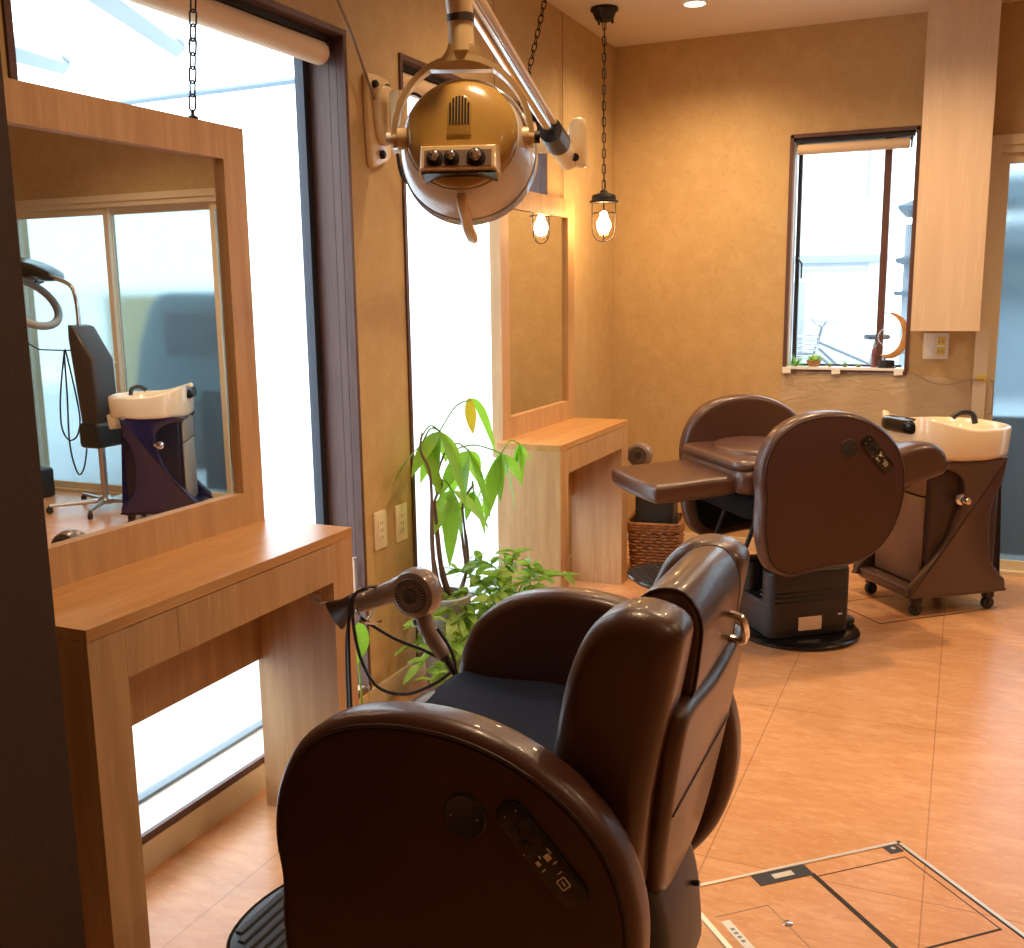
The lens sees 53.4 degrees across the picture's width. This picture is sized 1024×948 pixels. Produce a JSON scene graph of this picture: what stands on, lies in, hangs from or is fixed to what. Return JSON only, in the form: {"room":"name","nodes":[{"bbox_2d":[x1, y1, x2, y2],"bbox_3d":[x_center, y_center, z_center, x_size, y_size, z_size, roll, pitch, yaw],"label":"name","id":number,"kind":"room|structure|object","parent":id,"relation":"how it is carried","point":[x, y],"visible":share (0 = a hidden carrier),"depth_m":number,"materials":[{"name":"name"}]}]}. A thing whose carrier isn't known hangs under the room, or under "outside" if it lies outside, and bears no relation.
{"room":"salon","nodes":[
{"label":"salon","id":0,"kind":"room"},
{"bbox_2d":[0,50,85,947],"bbox_3d":[-0.910,-0.163,1.341,0.606,2.513,0.130,4,11,24],"label":"wall partition","id":1,"kind":"structure","parent":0,"point":[41,899],"depth_m":1.30,"materials":[{"name":"brown wood"}]},
{"bbox_2d":[0,0,614,687],"bbox_3d":[-0.808,-0.371,2.499,0.160,2.513,6.565,4,11,24],"label":"wall","id":2,"kind":"structure","parent":0,"point":[381,29],"depth_m":3.34,"materials":[{"name":"paint"}]},
{"bbox_2d":[1,0,371,844],"bbox_3d":[-0.768,-0.196,2.589,0.153,1.993,1.171,4,11,24],"label":"window","id":3,"kind":"structure","parent":2,"relation":"in","point":[170,799],"depth_m":3.01,"materials":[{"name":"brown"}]},
{"bbox_2d":[127,0,356,592],"bbox_3d":[-0.754,-0.348,2.554,0.082,1.648,1.122,4,11,24],"label":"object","id":4,"kind":"object","parent":3,"relation":"attached to","point":[239,19],"visible":0.99,"depth_m":2.63,"materials":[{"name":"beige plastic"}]},
{"bbox_2d":[142,554,571,873],"bbox_3d":[-0.295,0.664,3.610,0.012,0.072,4.175,4,11,24],"label":"baseboard","id":5,"kind":"structure","parent":2,"relation":"attached to","point":[184,831],"depth_m":2.59,"materials":[{"name":"beige wood"}]},
{"bbox_2d":[373,509,386,550],"bbox_3d":[-0.420,0.179,3.255,0.009,0.124,0.074,4,11,24],"label":"wall outlet","id":6,"kind":"object","parent":2,"relation":"attached to","point":[379,518],"visible":1,"depth_m":3.25,"materials":[{"name":"beige plastic"}]},
{"bbox_2d":[378,518,384,541],"bbox_3d":[-0.418,0.179,3.254,0.003,0.072,0.034,4,11,24],"label":"socket","id":7,"kind":"object","parent":6,"relation":"attached to","point":[381,521],"depth_m":3.25,"materials":[{"name":"beige plastic"}]},
{"bbox_2d":[394,502,407,542],"bbox_3d":[-0.367,0.161,3.375,0.009,0.124,0.074,4,11,24],"label":"wall outlet","id":8,"kind":"object","parent":2,"relation":"attached to","point":[400,511],"visible":1,"depth_m":3.37,"materials":[{"name":"beige plastic"}]},
{"bbox_2d":[399,511,404,533],"bbox_3d":[-0.364,0.162,3.373,0.003,0.072,0.034,4,11,24],"label":"socket","id":9,"kind":"object","parent":8,"relation":"attached to","point":[401,513],"depth_m":3.37,"materials":[{"name":"beige plastic"}]},
{"bbox_2d":[336,0,587,243],"bbox_3d":[-0.249,-1.091,2.461,0.769,1.096,1.428,1,10,8],"label":"steamer","id":10,"kind":"object","parent":2,"relation":"attached to","point":[469,152],"visible":1,"depth_m":1.88,"materials":[{"name":"gold plastic"}]},
{"bbox_2d":[398,53,547,656],"bbox_3d":[-0.158,-0.445,3.945,0.153,1.993,1.237,4,11,24],"label":"window","id":11,"kind":"structure","parent":2,"relation":"in","point":[403,59],"depth_m":3.39,"materials":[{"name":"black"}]},
{"bbox_2d":[403,65,540,193],"bbox_3d":[-0.144,-0.598,3.911,0.082,1.648,1.187,4,11,24],"label":"roller blind","id":12,"kind":"object","parent":11,"relation":"attached to","point":[429,82],"visible":0.08,"depth_m":3.39,"materials":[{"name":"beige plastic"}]},
{"bbox_2d":[562,12,562,88],"bbox_3d":[0.223,-1.610,4.471,0.001,0.793,0.003,4,11,24],"label":"trim","id":13,"kind":"structure","parent":2,"relation":"attached to","point":[562,12],"depth_m":4.43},
{"bbox_2d":[132,351,897,792],"bbox_3d":[-0.112,-0.161,8.916,28.000,0.070,28.000,4,11,24],"label":"ground","id":14,"kind":"structure","parent":0,"point":[180,733],"depth_m":6.91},
{"bbox_2d":[15,0,476,494],"bbox_3d":[-2.579,-1.266,5.920,4.556,3.220,3.262,4,11,24],"label":"carport","id":15,"kind":"object","parent":14,"relation":"on","point":[28,56],"visible":0.34,"depth_m":6.68,"materials":[{"name":"white"}]},
{"bbox_2d":[245,164,436,379],"bbox_3d":[-6.628,-2.314,11.449,0.200,3.450,24.000,4,11,24],"label":"wall","id":16,"kind":"structure","parent":14,"relation":"on","point":[273,195],"depth_m":17.38,"materials":[{"name":"white"}]},
{"bbox_2d":[791,281,804,362],"bbox_3d":[2.983,-1.322,10.868,0.220,1.450,0.200,4,11,24],"label":"utility box","id":17,"kind":"object","parent":14,"relation":"on","point":[801,304],"visible":0.22,"depth_m":10.70,"materials":[{"name":"grey"}]},
{"bbox_2d":[794,149,895,363],"bbox_3d":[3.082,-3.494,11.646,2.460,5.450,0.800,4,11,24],"label":"window pane","id":18,"kind":"object","parent":14,"relation":"on","point":[842,194],"visible":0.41,"depth_m":11.25,"materials":[{"name":"white"}]},
{"bbox_2d":[791,318,904,364],"bbox_3d":[3.571,-1.091,10.646,1.772,1.066,0.569,-2,10,-5],"label":"bicycle","id":19,"kind":"object","parent":14,"relation":"on","point":[867,336],"visible":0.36,"depth_m":10.57,"materials":[{"name":"grey paint"}]},
{"bbox_2d":[791,335,818,360],"bbox_3d":[2.982,-1.311,10.557,0.304,0.247,0.346,-2,10,-5],"label":"basket","id":20,"kind":"object","parent":19,"relation":"on","point":[816,345],"depth_m":10.55,"materials":[{"name":"metal"}]},
{"bbox_2d":[893,200,912,366],"bbox_3d":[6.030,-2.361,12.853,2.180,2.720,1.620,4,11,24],"label":"house","id":21,"kind":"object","parent":14,"relation":"on","point":[904,208],"visible":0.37,"depth_m":12.83,"materials":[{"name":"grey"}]},
{"bbox_2d":[145,541,1023,947],"bbox_3d":[1.421,1.064,1.672,4.750,0.080,6.405,4,11,24],"label":"floor","id":22,"kind":"structure","parent":0,"point":[911,732],"depth_m":2.80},
{"bbox_2d":[52,519,358,947],"bbox_3d":[-0.686,0.564,2.268,0.264,0.750,0.846,4,11,24],"label":"vanity desk","id":23,"kind":"object","parent":22,"relation":"on","point":[136,640],"visible":0.81,"depth_m":2.09,"materials":[{"name":"brown wood"}]},
{"bbox_2d":[311,587,381,624],"bbox_3d":[-0.379,0.300,2.428,0.069,0.074,0.264,-10,14,-43],"label":"holder","id":24,"kind":"object","parent":23,"relation":"attached to","point":[316,598],"visible":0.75,"depth_m":2.42,"materials":[{"name":"silver metal"}]},
{"bbox_2d":[325,567,457,708],"bbox_3d":[-0.268,0.562,2.380,0.261,0.704,0.321,-4,11,-20],"label":"hair dryer","id":25,"kind":"object","parent":24,"relation":"hanging from","point":[416,592],"visible":0.92,"depth_m":2.33,"materials":[{"name":"brown plastic"}]},
{"bbox_2d":[355,622,369,703],"bbox_3d":[-0.466,0.614,3.084,0.076,0.360,0.056,-8,12,-35],"label":"houseplant","id":26,"kind":"object","parent":22,"relation":"on","point":[362,633],"visible":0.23,"depth_m":3.05,"materials":[{"name":"green plant"}]},
{"bbox_2d":[391,398,533,688],"bbox_3d":[-0.139,0.214,3.579,0.250,0.965,0.742,4,11,24],"label":"tree","id":27,"kind":"object","parent":22,"relation":"on","point":[447,512],"visible":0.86,"depth_m":3.38,"materials":[{"name":"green plant"}]},
{"bbox_2d":[395,548,578,686],"bbox_3d":[-0.093,0.493,3.463,0.332,0.455,0.923,5,12,29],"label":"plant","id":28,"kind":"object","parent":22,"relation":"on","point":[454,634],"visible":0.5,"depth_m":3.42,"materials":[{"name":"green plant"}]},
{"bbox_2d":[226,533,749,947],"bbox_3d":[-0.086,0.562,1.790,0.957,0.906,0.704,4,11,23],"label":"barber chair","id":29,"kind":"object","parent":22,"relation":"on","point":[561,788],"visible":1,"depth_m":1.43,"materials":[{"name":"brown leather"}]},
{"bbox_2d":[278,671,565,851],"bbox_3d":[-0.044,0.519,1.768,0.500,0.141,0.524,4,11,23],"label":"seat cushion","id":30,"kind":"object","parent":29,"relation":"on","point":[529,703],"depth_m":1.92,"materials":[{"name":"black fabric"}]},
{"bbox_2d":[497,417,627,590],"bbox_3d":[0.237,0.186,4.319,0.264,0.750,0.846,4,11,24],"label":"vanity desk","id":31,"kind":"object","parent":22,"relation":"on","point":[575,457],"visible":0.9,"depth_m":4.11,"materials":[{"name":"brown wood"}]},
{"bbox_2d":[627,511,684,566],"bbox_3d":[0.680,0.336,4.793,0.256,0.274,0.286,2,10,15],"label":"wicker basket","id":32,"kind":"object","parent":22,"relation":"on","point":[667,532],"visible":0.66,"depth_m":4.66,"materials":[{"name":"wicker"}]},
{"bbox_2d":[635,496,677,561],"bbox_3d":[0.679,0.261,4.779,0.186,0.405,0.210,2,10,15],"label":"storage box","id":33,"kind":"object","parent":32,"relation":"on","point":[645,511],"visible":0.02,"depth_m":4.67,"materials":[{"name":"grey plastic"}]},
{"bbox_2d":[611,394,946,651],"bbox_3d":[0.990,0.178,3.867,1.171,0.905,0.704,-3,10,-15],"label":"barber chair","id":34,"kind":"object","parent":22,"relation":"on","point":[818,493],"visible":0.91,"depth_m":3.59,"materials":[{"name":"brown leather"}]},
{"bbox_2d":[699,841,1023,947],"bbox_3d":[0.749,0.958,2.076,0.600,0.004,0.620,-4,11,-18],"label":"floor hatch","id":35,"kind":"object","parent":22,"relation":"on","point":[886,895],"visible":0.97,"depth_m":2.20,"materials":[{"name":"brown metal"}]},
{"bbox_2d":[730,928,745,942],"bbox_3d":[0.469,0.956,2.109,0.009,0.001,0.050,-4,11,-18],"label":"print","id":36,"kind":"object","parent":35,"relation":"on","point":[737,935],"depth_m":2.11,"materials":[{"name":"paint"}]},
{"bbox_2d":[847,595,996,623],"bbox_3d":[1.696,0.553,4.286,0.584,0.002,0.300,-4,11,-18],"label":"floor hatch","id":37,"kind":"object","parent":22,"relation":"on","point":[892,608],"visible":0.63,"depth_m":4.26,"materials":[{"name":"brown wood"}]},
{"bbox_2d":[851,410,1011,615],"bbox_3d":[1.790,0.141,4.267,0.518,0.818,0.491,-3,10,-13],"label":"shampoo basin cart","id":38,"kind":"object","parent":22,"relation":"on","point":[944,540],"visible":0.77,"depth_m":4.10,"materials":[{"name":"brown plastic"}]},
{"bbox_2d":[859,566,996,599],"bbox_3d":[1.768,0.446,4.334,0.430,0.043,0.380,-3,10,-13],"label":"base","id":39,"kind":"object","parent":38,"relation":"on","point":[882,576],"depth_m":4.16,"materials":[{"name":"brown"}]},
{"bbox_2d":[882,410,1011,460],"bbox_3d":[1.805,-0.172,4.235,0.470,0.181,0.456,-3,10,-13],"label":"bowl","id":40,"kind":"object","parent":38,"relation":"on","point":[960,438],"depth_m":4.05,"materials":[{"name":"white ceramic"}]},
{"bbox_2d":[546,0,1023,46],"bbox_3d":[1.347,-1.507,1.321,4.910,0.080,6.565,4,11,24],"label":"ceiling","id":41,"kind":"structure","parent":0,"point":[636,22],"depth_m":4.49,"materials":[{"name":"beige paint"}]},
{"bbox_2d":[188,0,197,118],"bbox_3d":[-0.690,-1.192,2.197,0.040,0.794,0.195,-9,13,-39],"label":"chain","id":42,"kind":"object","parent":41,"relation":"hanging from","point":[191,10],"visible":0.98,"depth_m":2.30,"materials":[{"name":"black metal"}]},
{"bbox_2d":[3,77,264,588],"bbox_3d":[-0.838,-0.257,2.185,0.045,1.038,0.846,4,11,24],"label":"wall mirror","id":43,"kind":"object","parent":42,"relation":"hanging from","point":[132,220],"visible":0.69,"depth_m":2.20,"materials":[{"name":"brown wood"}]},
{"bbox_2d":[519,0,546,109],"bbox_3d":[0.057,-1.514,3.947,0.039,0.794,0.320,7,13,38],"label":"chain","id":44,"kind":"object","parent":41,"relation":"hanging from","point":[544,1],"visible":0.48,"depth_m":3.96,"materials":[{"name":"black metal"}]},
{"bbox_2d":[489,191,574,457],"bbox_3d":[0.101,-0.641,4.272,0.045,1.038,0.800,4,11,24],"label":"wall mirror","id":45,"kind":"object","parent":44,"relation":"hanging from","point":[531,245],"visible":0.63,"depth_m":4.21,"materials":[{"name":"brown wood"}]},
{"bbox_2d":[508,209,564,415],"bbox_3d":[0.099,-0.678,4.266,0.018,0.808,0.644,4,11,24],"label":"mirror glass","id":46,"kind":"object","parent":45,"relation":"on","point":[536,237],"depth_m":4.25,"materials":[{"name":"beige mirror"}]},
{"bbox_2d":[589,4,617,241],"bbox_3d":[0.401,-1.512,4.436,0.127,0.977,0.127,9,14,42],"label":"pendant lamp","id":47,"kind":"object","parent":41,"relation":"hanging from","point":[602,13],"visible":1,"depth_m":4.44,"materials":[{"name":"black metal"}]},
{"bbox_2d":[682,0,706,6],"bbox_3d":[0.772,-1.985,4.294,0.104,0.006,0.104,4,11,24],"label":"recessed light","id":48,"kind":"object","parent":41,"relation":"in","point":[691,3],"visible":1,"depth_m":4.29,"materials":[{"name":"white plastic"}]},
{"bbox_2d":[685,1,704,5],"bbox_3d":[0.772,-1.986,4.294,0.084,0.002,0.084,4,11,24],"label":"diffuser","id":49,"kind":"object","parent":48,"relation":"attached to","point":[687,3],"depth_m":4.29,"materials":[{"name":"beige plastic"}]},
{"bbox_2d":[613,1,1023,537],"bbox_3d":[2.732,-0.756,4.397,4.750,2.513,0.160,4,11,24],"label":"wall","id":50,"kind":"structure","parent":0,"point":[704,126],"depth_m":4.96,"materials":[{"name":"paint"}]},
{"bbox_2d":[627,531,756,552],"bbox_3d":[1.333,0.370,5.138,1.708,0.072,0.012,4,11,24],"label":"baseboard","id":51,"kind":"structure","parent":50,"relation":"attached to","point":[687,536],"depth_m":5.20,"materials":[{"name":"beige wood"}]},
{"bbox_2d":[783,125,920,374],"bbox_3d":[1.601,-1.037,4.817,0.573,1.119,0.117,4,11,24],"label":"window","id":52,"kind":"structure","parent":50,"relation":"in","point":[789,343],"depth_m":4.83,"materials":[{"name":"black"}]},
{"bbox_2d":[782,367,790,372],"bbox_3d":[1.339,-0.507,4.959,0.041,0.031,0.012,4,11,24],"label":"tape","id":53,"kind":"object","parent":52,"relation":"attached to","point":[784,369],"visible":1,"depth_m":4.95,"materials":[{"name":"white plastic"}]},
{"bbox_2d":[785,353,806,365],"bbox_3d":[1.389,-0.558,4.980,0.146,0.072,0.112,4,11,24],"label":"air plant","id":54,"kind":"object","parent":52,"relation":"on","point":[801,358],"visible":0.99,"depth_m":4.98,"materials":[{"name":"green plant"}]},
{"bbox_2d":[805,354,824,366],"bbox_3d":[1.473,-0.554,4.951,0.081,0.059,0.106,-10,13,-41],"label":"potted plant","id":55,"kind":"object","parent":52,"relation":"on","point":[813,361],"visible":1,"depth_m":4.93,"materials":[{"name":"green plant"}]},
{"bbox_2d":[831,368,839,373],"bbox_3d":[1.549,-0.493,4.867,0.041,0.031,0.012,4,11,24],"label":"tape","id":56,"kind":"object","parent":52,"relation":"attached to","point":[833,370],"visible":1,"depth_m":4.86,"materials":[{"name":"white plastic"}]},
{"bbox_2d":[796,130,915,277],"bbox_3d":[1.594,-1.246,4.768,0.527,0.656,0.050,4,11,24],"label":"roller blind","id":57,"kind":"object","parent":52,"relation":"attached to","point":[899,139],"visible":1,"depth_m":4.69,"materials":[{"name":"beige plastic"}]},
{"bbox_2d":[870,341,877,366],"bbox_3d":[1.720,-0.572,4.836,0.030,0.128,0.029,4,11,24],"label":"bottle","id":58,"kind":"object","parent":52,"relation":"on","point":[873,352],"visible":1,"depth_m":4.83,"materials":[{"name":"red"}]},
{"bbox_2d":[877,312,906,367],"bbox_3d":[1.793,-0.632,4.787,0.141,0.262,0.096,4,11,24],"label":"ornament","id":59,"kind":"object","parent":52,"relation":"on","point":[884,363],"visible":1,"depth_m":4.78,"materials":[{"name":"brown wood"}]},
{"bbox_2d":[894,369,902,374],"bbox_3d":[1.805,-0.476,4.755,0.041,0.031,0.012,4,11,24],"label":"tape","id":60,"kind":"object","parent":52,"relation":"attached to","point":[896,371],"visible":1,"depth_m":4.75,"materials":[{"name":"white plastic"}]},
{"bbox_2d":[923,333,949,358],"bbox_3d":[1.952,-0.589,4.683,0.110,0.120,0.012,4,11,24],"label":"power outlet","id":61,"kind":"object","parent":50,"relation":"attached to","point":[935,345],"visible":1,"depth_m":4.68,"materials":[{"name":"white plastic"}]},
{"bbox_2d":[936,337,945,354],"bbox_3d":[1.970,-0.587,4.672,0.034,0.084,0.004,4,11,24],"label":"socket","id":62,"kind":"object","parent":61,"relation":"attached to","point":[940,341],"depth_m":4.67,"materials":[{"name":"yellow plastic"}]},
{"bbox_2d":[914,374,983,384],"bbox_3d":[1.996,-0.432,4.657,0.296,0.050,0.010,4,11,26],"label":"wire","id":63,"kind":"object","parent":50,"relation":"attached to","point":[914,374],"visible":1,"depth_m":4.66,"materials":[{"name":"brown plastic"}]},
{"bbox_2d":[911,0,1001,330],"bbox_3d":[1.917,-1.320,4.401,0.274,1.380,0.304,4,11,24],"label":"upper cabinet","id":64,"kind":"object","parent":50,"relation":"attached to","point":[962,44],"visible":1,"depth_m":4.26,"materials":[{"name":"laminate"}]},
{"bbox_2d":[970,133,1023,576],"bbox_3d":[3.355,-0.439,4.130,2.700,1.967,0.120,4,11,24],"label":"door","id":65,"kind":"structure","parent":50,"relation":"in","point":[999,341],"depth_m":4.59,"materials":[{"name":"beige"}]},
{"bbox_2d":[976,375,985,381],"bbox_3d":[2.126,-0.434,4.609,0.040,0.030,0.014,4,11,24],"label":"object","id":66,"kind":"structure","parent":65,"relation":"attached to","point":[978,376],"depth_m":4.60,"materials":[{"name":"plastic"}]},
{"bbox_3d":[0.464,-0.051,4.708,0.127,0.074,0.114,4,11,24],"label":"holder","id":67,"kind":"object","parent":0,"visible":0},
{"bbox_2d":[628,442,652,464],"bbox_3d":[0.523,0.004,4.712,0.364,0.313,0.073,4,11,24],"label":"hair dryer","id":68,"kind":"object","parent":67,"relation":"hanging from","point":[638,452],"visible":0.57,"depth_m":4.63,"materials":[{"name":"brown plastic"}]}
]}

